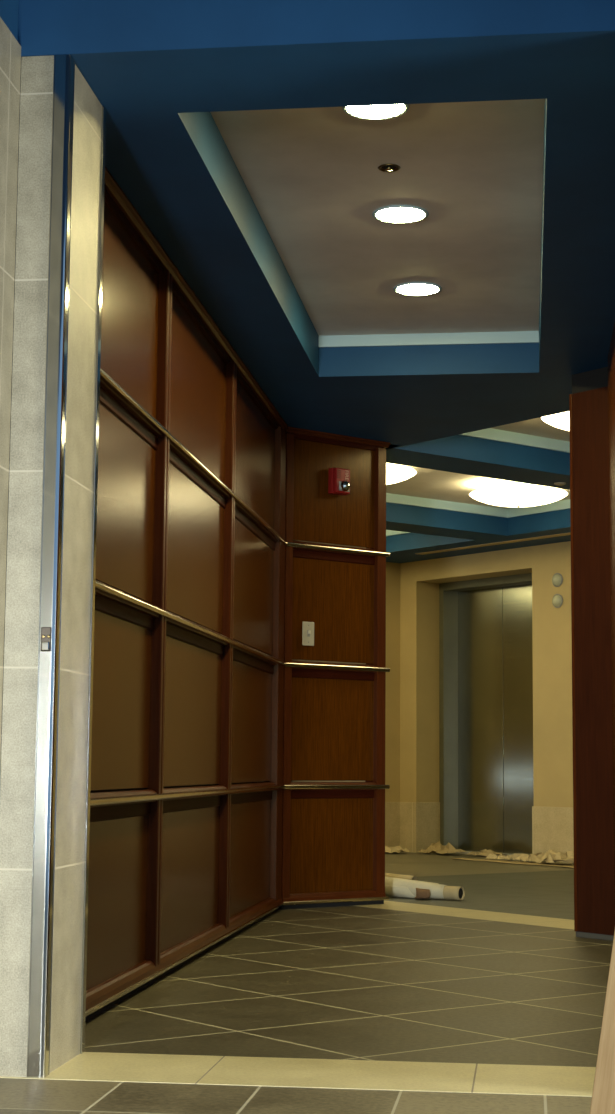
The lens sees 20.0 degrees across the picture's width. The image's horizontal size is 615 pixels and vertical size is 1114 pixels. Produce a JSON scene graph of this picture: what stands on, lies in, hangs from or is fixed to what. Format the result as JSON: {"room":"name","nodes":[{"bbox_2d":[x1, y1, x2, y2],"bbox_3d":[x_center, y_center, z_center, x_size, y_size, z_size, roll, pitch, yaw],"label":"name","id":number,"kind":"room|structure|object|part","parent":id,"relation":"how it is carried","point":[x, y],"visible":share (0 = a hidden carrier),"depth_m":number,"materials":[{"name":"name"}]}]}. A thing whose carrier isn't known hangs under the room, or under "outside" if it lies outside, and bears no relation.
{"room":"lobby","nodes":[
{"label":"lobby","id":0,"kind":"room"},
{"bbox_2d":[0,0,269,792],"bbox_3d":[-0.804,-0.503,3.848,0.150,3.300,9.660,0,-7,7],"label":"wall","id":1,"kind":"structure","parent":0,"point":[10,49],"depth_m":4.07,"materials":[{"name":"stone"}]},
{"bbox_2d":[85,166,288,1021],"bbox_3d":[-0.395,0.277,6.504,0.051,2.388,4.259,0,-7,7],"label":"panelling","id":2,"kind":"object","parent":1,"relation":"attached to","point":[189,664],"visible":0.83,"depth_m":6.11,"materials":[{"name":"brown wood"}]},
{"bbox_3d":[-0.605,0.996,4.964,0.009,0.490,1.343,0,-7,7],"label":"veneer panel","id":3,"kind":"part","parent":2,"relation":"part of","materials":[{"name":"brown wood"}]},
{"bbox_3d":[-0.600,0.413,5.034,0.009,0.517,1.343,0,-7,7],"label":"veneer panel","id":4,"kind":"part","parent":2,"relation":"part of","materials":[{"name":"brown wood"}]},
{"bbox_3d":[-0.595,-0.183,5.105,0.009,0.519,1.343,0,-7,7],"label":"veneer panel","id":5,"kind":"part","parent":2,"relation":"part of","materials":[{"name":"brown wood"}]},
{"bbox_3d":[-0.590,-0.782,5.176,0.009,0.520,1.343,0,-7,7],"label":"veneer panel","id":6,"kind":"part","parent":2,"relation":"part of","materials":[{"name":"brown wood"}]},
{"bbox_3d":[-0.407,0.870,6.436,0.034,0.040,4.255,0,-7,7],"label":"rail","id":7,"kind":"part","parent":2,"relation":"part of","materials":[{"name":"brown wood"}]},
{"bbox_3d":[-0.407,1.413,6.371,0.044,0.042,4.255,0,-7,7],"label":"moulding","id":8,"kind":"part","parent":2,"relation":"part of","materials":[{"name":"brown wood"}]},
{"bbox_3d":[-0.402,0.275,6.507,0.034,0.040,4.255,0,-7,7],"label":"rail","id":9,"kind":"part","parent":2,"relation":"part of","materials":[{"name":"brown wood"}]},
{"bbox_3d":[-0.397,-0.323,6.579,0.034,0.040,4.255,0,-7,7],"label":"rail","id":10,"kind":"part","parent":2,"relation":"part of","materials":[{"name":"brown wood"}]},
{"bbox_3d":[-0.434,1.159,6.313,0.009,0.490,1.263,0,-7,7],"label":"veneer panel","id":11,"kind":"part","parent":2,"relation":"part of","materials":[{"name":"brown wood"}]},
{"bbox_3d":[-0.429,0.576,6.383,0.009,0.517,1.263,0,-7,7],"label":"veneer panel","id":12,"kind":"part","parent":2,"relation":"part of","materials":[{"name":"brown wood"}]},
{"bbox_3d":[-0.424,-0.020,6.454,0.009,0.519,1.263,0,-7,7],"label":"veneer panel","id":13,"kind":"part","parent":2,"relation":"part of","materials":[{"name":"brown wood"}]},
{"bbox_3d":[-0.385,-0.896,6.646,0.049,0.024,4.255,0,-7,7],"label":"crown moulding","id":14,"kind":"part","parent":2,"relation":"part of","materials":[{"name":"brown wood"}]},
{"bbox_3d":[-0.419,-0.619,6.526,0.009,0.520,1.263,0,-7,7],"label":"veneer panel","id":15,"kind":"part","parent":2,"relation":"part of","materials":[{"name":"brown wood"}]},
{"bbox_3d":[-0.264,1.321,7.660,0.009,0.490,1.338,0,-7,7],"label":"veneer panel","id":16,"kind":"part","parent":2,"relation":"part of","materials":[{"name":"brown wood"}]},
{"bbox_3d":[-0.259,0.739,7.730,0.009,0.517,1.338,0,-7,7],"label":"veneer panel","id":17,"kind":"part","parent":2,"relation":"part of","materials":[{"name":"brown wood"}]},
{"bbox_3d":[-0.254,0.142,7.801,0.009,0.519,1.338,0,-7,7],"label":"veneer panel","id":18,"kind":"part","parent":2,"relation":"part of","materials":[{"name":"brown wood"}]},
{"bbox_3d":[-0.249,-0.456,7.873,0.009,0.520,1.338,0,-7,7],"label":"veneer panel","id":19,"kind":"part","parent":2,"relation":"part of","materials":[{"name":"brown wood"}]},
{"bbox_2d":[0,906,612,1113],"bbox_3d":[-0.662,0.813,0.742,11.300,0.050,13.435,6,-9,-37],"label":"floor","id":20,"kind":"structure","parent":0,"point":[341,982],"depth_m":4.97,"materials":[{"name":"tile"}]},
{"bbox_2d":[0,55,105,1077],"bbox_3d":[-0.616,0.002,4.221,0.123,2.389,0.372,0,-7,7],"label":"pier","id":21,"kind":"object","parent":20,"relation":"on","point":[17,779],"depth_m":4.10,"materials":[{"name":"beige stone"}]},
{"bbox_2d":[41,627,50,650],"bbox_3d":[-0.603,0.189,4.003,0.024,0.056,0.012,0,-7,7],"label":"strike plate","id":22,"kind":"object","parent":21,"relation":"attached to","point":[45,631],"depth_m":4.00,"materials":[{"name":"silver metal"}]},
{"bbox_3d":[-0.596,-0.018,4.053,0.042,2.388,0.042,0,-7,7],"label":"corner guard","id":23,"kind":"part","parent":21,"relation":"part of","materials":[{"name":"silver metal"}]},
{"bbox_3d":[-0.554,0.022,4.378,0.042,2.388,0.042,0,-7,7],"label":"corner guard","id":24,"kind":"part","parent":21,"relation":"part of","materials":[{"name":"silver metal"}]},
{"bbox_2d":[0,1052,595,1096],"bbox_3d":[1.444,1.197,3.804,4.500,0.051,0.370,0,-7,7],"label":"floor band","id":25,"kind":"object","parent":20,"relation":"attached to","point":[87,1066],"depth_m":3.97,"materials":[{"name":"beige tile"}]},
{"bbox_2d":[590,932,614,1113],"bbox_3d":[0.630,0.653,3.139,0.141,0.916,1.192,-2,-7,17],"label":"wooden board","id":26,"kind":"object","parent":20,"relation":"on","point":[603,1095],"visible":1,"depth_m":2.85,"materials":[{"name":"brown wood"}]},
{"bbox_2d":[17,0,614,55],"bbox_3d":[1.344,-1.666,4.040,4.320,0.910,0.101,0,-7,7],"label":"wall","id":27,"kind":"structure","parent":0,"point":[45,27],"depth_m":4.12,"materials":[{"name":"blue paint"}]},
{"bbox_2d":[21,30,614,562],"bbox_3d":[0.765,-0.365,11.133,11.791,0.004,14.237,0,-7,7],"label":"ceiling","id":28,"kind":"structure","parent":0,"point":[151,154],"depth_m":5.26,"materials":[{"name":"blue paint"}]},
{"bbox_2d":[553,482,566,484],"bbox_3d":[1.512,-0.438,10.416,0.084,0.010,0.084,0,-7,7],"label":"sprinkler head","id":29,"kind":"object","parent":28,"relation":"attached to","point":[554,483],"visible":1,"depth_m":10.39},
{"bbox_2d":[291,540,365,781],"bbox_3d":[-2.208,0.917,11.987,5.850,2.390,6.482,0,-7,7],"label":"wall","id":30,"kind":"structure","parent":0,"point":[293,540],"depth_m":8.85,"materials":[{"name":"beige paint"}]},
{"bbox_2d":[280,427,390,909],"bbox_3d":[0.146,0.559,8.824,0.673,2.388,0.052,6,-9,-37],"label":"panelling","id":31,"kind":"object","parent":30,"relation":"attached to","point":[333,833],"visible":0.9,"depth_m":8.83,"materials":[{"name":"brown wood"}]},
{"bbox_2d":[302,621,313,645],"bbox_3d":[0.008,0.385,8.728,0.074,0.120,0.020,6,-9,-37],"label":"light switch","id":32,"kind":"object","parent":31,"relation":"attached to","point":[307,627],"visible":1,"depth_m":8.73,"materials":[{"name":"beige plastic"}]},
{"bbox_3d":[0.114,1.452,8.724,0.561,0.490,0.009,6,-9,-37],"label":"veneer panel","id":33,"kind":"part","parent":31,"relation":"part of","materials":[{"name":"brown wood"}]},
{"bbox_3d":[0.118,0.869,8.794,0.561,0.517,0.009,6,-9,-37],"label":"veneer panel","id":34,"kind":"part","parent":31,"relation":"part of","materials":[{"name":"brown wood"}]},
{"bbox_3d":[0.124,0.273,8.865,0.561,0.519,0.009,6,-9,-37],"label":"veneer panel","id":35,"kind":"part","parent":31,"relation":"part of","materials":[{"name":"brown wood"}]},
{"bbox_3d":[0.129,-0.326,8.937,0.561,0.520,0.009,6,-9,-37],"label":"veneer panel","id":36,"kind":"part","parent":31,"relation":"part of","materials":[{"name":"brown wood"}]},
{"bbox_3d":[0.134,0.556,8.824,0.655,0.040,0.034,6,-9,-37],"label":"rail","id":37,"kind":"part","parent":31,"relation":"part of","materials":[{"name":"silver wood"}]},
{"bbox_3d":[0.129,1.152,8.753,0.655,0.040,0.034,6,-9,-37],"label":"rail","id":38,"kind":"part","parent":31,"relation":"part of","materials":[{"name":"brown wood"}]},
{"bbox_3d":[0.128,1.694,8.684,0.655,0.042,0.044,6,-9,-37],"label":"moulding","id":39,"kind":"part","parent":31,"relation":"part of","materials":[{"name":"brown wood"}]},
{"bbox_3d":[0.139,-0.041,8.896,0.655,0.040,0.034,6,-9,-37],"label":"rail","id":40,"kind":"part","parent":31,"relation":"part of","materials":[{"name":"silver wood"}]},
{"bbox_3d":[0.156,-0.614,8.964,0.673,0.024,0.049,6,-9,-37],"label":"crown moulding","id":41,"kind":"part","parent":31,"relation":"part of","materials":[{"name":"brown wood"}]},
{"bbox_2d":[328,468,349,495],"bbox_3d":[0.173,-0.389,8.902,0.105,0.132,0.086,6,-9,-37],"label":"fire alarm strobe","id":42,"kind":"object","parent":31,"relation":"attached to","point":[338,478],"visible":1,"depth_m":8.88,"materials":[{"name":"red plastic"}]},
{"bbox_2d":[386,530,409,535],"bbox_3d":[-0.454,-0.328,12.896,2.970,0.063,1.789,6,-9,-37],"label":"trim","id":43,"kind":"structure","parent":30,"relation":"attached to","point":[388,532],"depth_m":13.82,"materials":[{"name":"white paint"}]},
{"bbox_2d":[386,502,569,534],"bbox_3d":[0.851,-0.453,11.218,3.030,0.191,1.849,6,-9,-37],"label":"trim","id":44,"kind":"structure","parent":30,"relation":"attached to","point":[395,512],"depth_m":12.50,"materials":[{"name":"blue paint"}]},
{"bbox_2d":[386,493,569,517],"bbox_3d":[0.852,-0.516,11.226,2.970,0.063,1.789,6,-9,-37],"label":"trim","id":45,"kind":"structure","parent":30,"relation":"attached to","point":[390,498],"depth_m":12.48,"materials":[{"name":"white paint"}]},
{"bbox_2d":[397,435,569,474],"bbox_3d":[2.174,-0.644,9.525,3.030,0.191,1.849,6,-9,-37],"label":"trim","id":46,"kind":"structure","parent":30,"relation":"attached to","point":[461,446],"depth_m":9.80,"materials":[{"name":"blue paint"}]},
{"bbox_2d":[415,532,570,554],"bbox_3d":[1.876,-0.180,12.700,0.078,0.034,3.200,6,-9,-37],"label":"trim","id":47,"kind":"structure","parent":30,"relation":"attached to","point":[569,533],"depth_m":13.23,"materials":[{"name":"beige paint"}]},
{"bbox_2d":[459,428,569,452],"bbox_3d":[2.175,-0.708,9.533,2.970,0.063,1.789,6,-9,-37],"label":"trim","id":48,"kind":"structure","parent":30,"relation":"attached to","point":[489,433],"depth_m":9.90,"materials":[{"name":"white paint"}]},
{"bbox_2d":[210,99,544,335],"bbox_3d":[0.331,-1.167,6.048,1.017,0.020,3.180,0,-7,7],"label":"ceiling","id":49,"kind":"structure","parent":0,"point":[312,176],"depth_m":5.86,"materials":[{"name":"beige paint"}]},
{"bbox_2d":[179,99,546,375],"bbox_3d":[0.330,-1.070,6.036,1.017,0.176,3.180,0,-7,7],"label":"ceiling recess side","id":50,"kind":"structure","parent":49,"relation":"attached to","point":[202,128],"depth_m":7.37,"materials":[{"name":"blue paint"}]},
{"bbox_2d":[342,104,408,119],"bbox_3d":[0.194,-1.280,4.962,0.192,0.016,0.192,0,-7,7],"label":"recessed light","id":51,"kind":"object","parent":49,"relation":"in","point":[373,112],"visible":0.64,"depth_m":4.97,"materials":[{"name":"white glass"}]},
{"bbox_2d":[378,164,400,171],"bbox_3d":[0.257,-1.221,5.470,0.072,0.011,0.072,0,-7,7],"label":"sprinkler head","id":52,"kind":"object","parent":49,"relation":"attached to","point":[384,167],"visible":1,"depth_m":5.47},
{"bbox_2d":[372,205,428,223],"bbox_3d":[0.317,-1.163,5.928,0.192,0.016,0.192,0,-7,7],"label":"recessed light","id":53,"kind":"object","parent":49,"relation":"in","point":[395,214],"visible":1,"depth_m":5.90,"materials":[{"name":"white glass"}]},
{"bbox_2d":[393,282,441,295],"bbox_3d":[0.434,-1.052,6.854,0.192,0.016,0.192,0,-7,7],"label":"recessed light","id":54,"kind":"object","parent":49,"relation":"in","point":[410,288],"visible":1,"depth_m":6.83,"materials":[{"name":"white glass"}]},
{"bbox_2d":[319,331,538,347],"bbox_3d":[0.331,-1.132,6.044,0.957,0.050,3.120,0,-7,7],"label":"trim","id":55,"kind":"structure","parent":49,"relation":"attached to","point":[510,337],"depth_m":7.57,"materials":[{"name":"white paint"}]},
{"bbox_2d":[385,562,399,801],"bbox_3d":[0.842,1.258,14.623,0.880,2.390,0.150,6,-9,-37],"label":"wall","id":56,"kind":"structure","parent":0,"point":[392,711],"depth_m":14.45,"materials":[{"name":"beige paint"}]},
{"bbox_2d":[400,561,438,801],"bbox_3d":[1.035,1.258,14.612,0.589,2.390,0.302,6,-9,-37],"label":"wall","id":57,"kind":"structure","parent":0,"point":[419,601],"depth_m":14.41,"materials":[{"name":"beige paint"}]},
{"bbox_2d":[385,802,439,852],"bbox_3d":[0.813,2.214,14.261,0.545,0.405,0.214,6,-9,-37],"label":"baseboard","id":58,"kind":"structure","parent":57,"relation":"attached to","point":[419,821],"depth_m":14.27,"materials":[{"name":"tile"}]},
{"bbox_2d":[386,533,469,551],"bbox_3d":[-0.454,-0.264,12.888,3.030,0.191,1.849,6,-9,-37],"label":"ceiling","id":59,"kind":"structure","parent":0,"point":[407,540],"depth_m":13.63,"materials":[{"name":"blue paint"}]},
{"bbox_2d":[353,901,573,929],"bbox_3d":[2.310,1.511,6.365,0.346,0.051,8.132,6,-9,-37],"label":"floor band","id":60,"kind":"object","parent":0,"point":[390,905],"depth_m":8.28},
{"bbox_2d":[416,546,531,582],"bbox_3d":[1.548,0.083,14.099,0.589,0.168,1.342,6,-9,-37],"label":"wall","id":61,"kind":"structure","parent":0,"point":[515,561],"depth_m":13.92,"materials":[{"name":"beige paint"}]},
{"bbox_2d":[386,463,569,508],"bbox_3d":[0.852,-0.558,11.231,3.030,0.020,1.849,6,-9,-37],"label":"ceiling","id":62,"kind":"structure","parent":0,"point":[426,483],"depth_m":11.78,"materials":[{"name":"beige paint"}]},
{"bbox_2d":[386,464,416,484],"bbox_3d":[0.351,-0.519,10.830,0.656,0.160,0.656,6,-9,-37],"label":"lamp","id":63,"kind":"object","parent":62,"relation":"hanging from","point":[394,473],"visible":0.11,"depth_m":10.68,"materials":[{"name":"white"}]},
{"bbox_2d":[469,482,567,506],"bbox_3d":[1.412,-0.412,11.647,0.656,0.160,0.656,6,-9,-37],"label":"lamp","id":64,"kind":"object","parent":62,"relation":"hanging from","point":[513,494],"visible":0.97,"depth_m":11.47,"materials":[{"name":"white"}]},
{"bbox_2d":[384,852,573,919],"bbox_3d":[0.884,2.183,12.039,4.411,0.061,12.200,6,-9,-37],"label":"floor","id":65,"kind":"structure","parent":0,"point":[550,894],"depth_m":10.66,"materials":[{"name":"tile"}]},
{"bbox_2d":[385,846,409,852],"bbox_3d":[0.645,2.359,14.084,0.242,0.064,0.397,7,-9,-43],"label":"crumpled paper","id":66,"kind":"object","parent":65,"relation":"on","point":[398,849],"visible":0.59,"depth_m":13.97,"materials":[{"name":"beige paper"}]},
{"bbox_2d":[385,873,417,880],"bbox_3d":[0.387,1.806,9.696,0.458,0.120,0.122,-3,-8,29],"label":"paper roll","id":67,"kind":"object","parent":65,"relation":"on","point":[400,876],"visible":0.12,"depth_m":9.61,"materials":[{"name":"beige paper"}]},
{"bbox_2d":[385,877,446,898],"bbox_3d":[0.388,1.758,9.366,0.769,0.137,0.140,-3,-8,29],"label":"paper roll","id":68,"kind":"object","parent":65,"relation":"on","point":[394,887],"visible":0.42,"depth_m":9.24,"materials":[{"name":"white paper"}]},
{"bbox_2d":[434,886,464,899],"bbox_3d":[0.693,1.774,9.216,0.282,0.071,0.072,-4,-8,34],"label":"paper roll","id":69,"kind":"object","parent":68,"relation":"in","point":[449,892],"visible":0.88,"depth_m":9.14,"materials":[{"name":"beige paper"}]},
{"bbox_2d":[416,841,465,853],"bbox_3d":[1.062,2.324,13.936,0.233,0.096,0.435,6,-9,-40],"label":"crumpled paper","id":70,"kind":"object","parent":65,"relation":"on","point":[437,847],"visible":1,"depth_m":13.90,"materials":[{"name":"beige paper"}]},
{"bbox_2d":[466,849,508,855],"bbox_3d":[1.413,2.321,13.671,0.213,0.054,0.323,5,-8,-32],"label":"crumpled paper","id":71,"kind":"object","parent":65,"relation":"on","point":[485,852],"visible":0.92,"depth_m":13.62,"materials":[{"name":"beige paper"}]},
{"bbox_2d":[485,854,512,859],"bbox_3d":[1.460,2.263,13.146,0.214,0.043,0.141,-4,-8,35],"label":"crumpled paper","id":72,"kind":"object","parent":65,"relation":"on","point":[490,856],"visible":0.95,"depth_m":13.12,"materials":[{"name":"beige paper"}]},
{"bbox_2d":[452,858,573,867],"bbox_3d":[1.834,2.195,12.367,0.269,0.004,2.350,6,-9,-37],"label":"paper sheet","id":73,"kind":"object","parent":65,"relation":"on","point":[474,859],"visible":0.68,"depth_m":12.73,"materials":[{"name":"beige paper"}]},
{"bbox_2d":[512,853,544,861],"bbox_3d":[1.677,2.220,12.874,0.257,0.066,0.298,4,-8,-26],"label":"crumpled paper","id":74,"kind":"object","parent":73,"relation":"on","point":[525,857],"visible":0.77,"depth_m":12.85,"materials":[{"name":"beige paper"}]},
{"bbox_2d":[536,849,573,862],"bbox_3d":[1.841,2.164,12.569,0.344,0.098,0.316,-6,-9,43],"label":"crumpled paper","id":75,"kind":"object","parent":73,"relation":"on","point":[550,856],"visible":0.76,"depth_m":12.54,"materials":[{"name":"beige paper"}]},
{"bbox_2d":[492,417,569,441],"bbox_3d":[2.175,-0.749,9.538,3.030,0.020,1.849,6,-9,-37],"label":"ceiling","id":76,"kind":"structure","parent":0,"point":[537,426],"depth_m":9.78,"materials":[{"name":"beige paint"}]},
{"bbox_2d":[541,411,569,430],"bbox_3d":[1.545,-0.723,9.039,0.656,0.160,0.656,6,-9,-37],"label":"lamp","id":77,"kind":"object","parent":76,"relation":"hanging from","point":[560,420],"visible":0.1,"depth_m":8.99,"materials":[{"name":"white"}]},
{"bbox_2d":[532,541,572,807],"bbox_3d":[3.929,0.840,10.909,0.589,2.390,6.451,6,-9,-37],"label":"wall","id":78,"kind":"structure","parent":0,"point":[551,626],"depth_m":13.12,"materials":[{"name":"beige paint"}]},
{"bbox_2d":[439,573,533,855],"bbox_3d":[1.587,1.274,13.994,0.203,2.222,1.342,6,-9,-37],"label":"elevator door","id":79,"kind":"structure","parent":78,"relation":"in","point":[486,791],"depth_m":14.24,"materials":[{"name":"silver metal"}]},
{"bbox_3d":[1.425,1.327,14.323,0.030,2.168,0.554,6,-9,-37],"label":"door","id":80,"kind":"part","parent":79,"relation":"part of","materials":[{"name":"silver metal"}]},
{"bbox_3d":[1.537,2.380,13.935,0.178,0.010,1.074,6,-9,-37],"label":"door sill","id":81,"kind":"part","parent":79,"relation":"part of","materials":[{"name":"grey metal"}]},
{"bbox_3d":[1.768,1.277,13.883,0.030,2.168,0.554,6,-9,-37],"label":"door","id":82,"kind":"part","parent":79,"relation":"part of","materials":[{"name":"silver metal"}]},
{"bbox_2d":[532,806,573,862],"bbox_3d":[3.682,1.802,10.612,0.010,0.405,6.459,6,-9,-37],"label":"baseboard","id":83,"kind":"structure","parent":78,"relation":"attached to","point":[552,827],"depth_m":12.98,"materials":[{"name":"tile"}]},
{"bbox_2d":[552,594,562,607],"bbox_3d":[1.877,0.330,13.123,0.040,0.108,0.108,6,-9,-37],"label":"lamp","id":84,"kind":"object","parent":78,"relation":"attached to","point":[557,600],"visible":1,"depth_m":13.11,"materials":[{"name":"grey metal"}]},
{"bbox_2d":[552,573,562,586],"bbox_3d":[1.878,0.172,13.142,0.040,0.108,0.108,6,-9,-37],"label":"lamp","id":85,"kind":"object","parent":78,"relation":"attached to","point":[557,579],"visible":1,"depth_m":13.12,"materials":[{"name":"grey metal"}]},
{"bbox_2d":[608,322,614,908],"bbox_3d":[1.133,0.185,5.632,0.160,2.390,2.898,0,-7,7],"label":"wall","id":86,"kind":"structure","parent":0,"point":[611,355],"depth_m":6.91,"materials":[{"name":"brown wood"}]},
{"bbox_3d":[2.511,0.253,6.106,2.995,2.390,2.995,0,-7,7],"label":"wall","id":87,"kind":"structure","parent":0,"visible":0},
{"bbox_2d":[569,367,614,940],"bbox_3d":[1.325,0.371,7.164,0.052,2.388,0.600,6,-9,-37],"label":"wood wall panel","id":88,"kind":"object","parent":87,"relation":"attached to","point":[593,830],"visible":1,"depth_m":7.30,"materials":[{"name":"brown wood"}]}
]}

